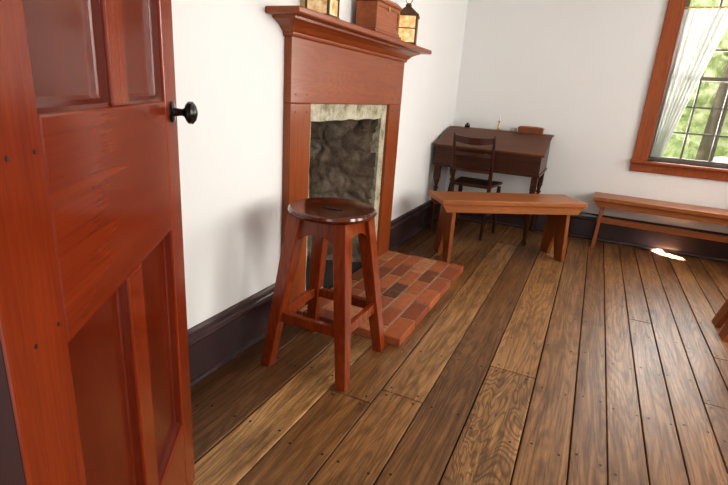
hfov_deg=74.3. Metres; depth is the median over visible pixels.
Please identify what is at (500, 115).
candlestick
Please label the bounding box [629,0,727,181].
window
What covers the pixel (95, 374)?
door
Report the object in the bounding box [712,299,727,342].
bench
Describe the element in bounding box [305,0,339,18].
lantern
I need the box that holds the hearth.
[298,250,463,346]
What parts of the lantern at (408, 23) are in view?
glass, frame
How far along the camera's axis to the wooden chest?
2.61 m
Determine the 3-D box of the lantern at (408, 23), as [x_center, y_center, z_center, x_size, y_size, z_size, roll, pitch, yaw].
[0.282,-1.437,3.115,0.147,0.288,0.147,6,17,7]
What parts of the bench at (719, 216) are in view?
leg, seat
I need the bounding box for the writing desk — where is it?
[429,126,553,245]
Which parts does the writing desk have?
leg, case moulding, slanted lid, leg, leg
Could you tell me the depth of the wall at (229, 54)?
2.05 m
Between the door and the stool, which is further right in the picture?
the stool
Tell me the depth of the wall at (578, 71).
4.39 m
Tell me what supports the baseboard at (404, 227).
attached to the wall at (229, 54)
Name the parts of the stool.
leg, leg, seat, leg, leg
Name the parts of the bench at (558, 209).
leg, seat, leg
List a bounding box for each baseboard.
[187,283,284,388]
[389,200,440,250]
[459,212,727,262]
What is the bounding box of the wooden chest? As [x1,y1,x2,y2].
[356,0,401,39]
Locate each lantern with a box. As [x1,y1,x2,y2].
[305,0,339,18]
[398,0,419,44]
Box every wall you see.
[171,0,467,329]
[446,0,727,233]
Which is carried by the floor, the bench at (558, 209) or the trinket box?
the bench at (558, 209)
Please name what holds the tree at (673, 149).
on the lawn
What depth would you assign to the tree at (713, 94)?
9.05 m
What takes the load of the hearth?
on the floor
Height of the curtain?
1.216 m
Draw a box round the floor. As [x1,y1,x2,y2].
[190,220,727,484]
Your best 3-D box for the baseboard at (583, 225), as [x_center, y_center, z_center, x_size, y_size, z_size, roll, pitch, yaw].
[2.488,-0.085,4.431,3.560,0.246,0.034,12,19,23]
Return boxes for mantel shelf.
[265,5,431,54]
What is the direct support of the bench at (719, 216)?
on the floor
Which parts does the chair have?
post, leg, seat, post, leg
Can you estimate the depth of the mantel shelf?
2.28 m
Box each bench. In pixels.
[428,191,586,261]
[591,192,727,247]
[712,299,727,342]
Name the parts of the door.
panel, rail, panel, panel, panel, rail, knob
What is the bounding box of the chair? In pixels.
[450,132,501,240]
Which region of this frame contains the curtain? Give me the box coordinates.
[649,6,727,157]
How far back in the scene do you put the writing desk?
4.23 m
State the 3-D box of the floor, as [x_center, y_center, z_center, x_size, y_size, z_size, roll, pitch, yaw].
[1.313,0.719,2.116,3.830,0.062,5.660,12,19,23]
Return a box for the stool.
[261,197,384,391]
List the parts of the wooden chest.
lid, frame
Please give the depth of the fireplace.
2.82 m
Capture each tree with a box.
[662,0,727,158]
[678,28,727,161]
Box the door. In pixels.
[0,0,197,484]
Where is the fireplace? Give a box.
[265,5,431,323]
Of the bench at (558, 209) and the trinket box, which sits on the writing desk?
the trinket box
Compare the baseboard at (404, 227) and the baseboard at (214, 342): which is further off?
the baseboard at (404, 227)
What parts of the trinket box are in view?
lid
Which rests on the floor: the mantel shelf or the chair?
the chair
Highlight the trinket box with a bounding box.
[518,126,543,134]
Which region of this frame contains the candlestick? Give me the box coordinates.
[494,115,501,130]

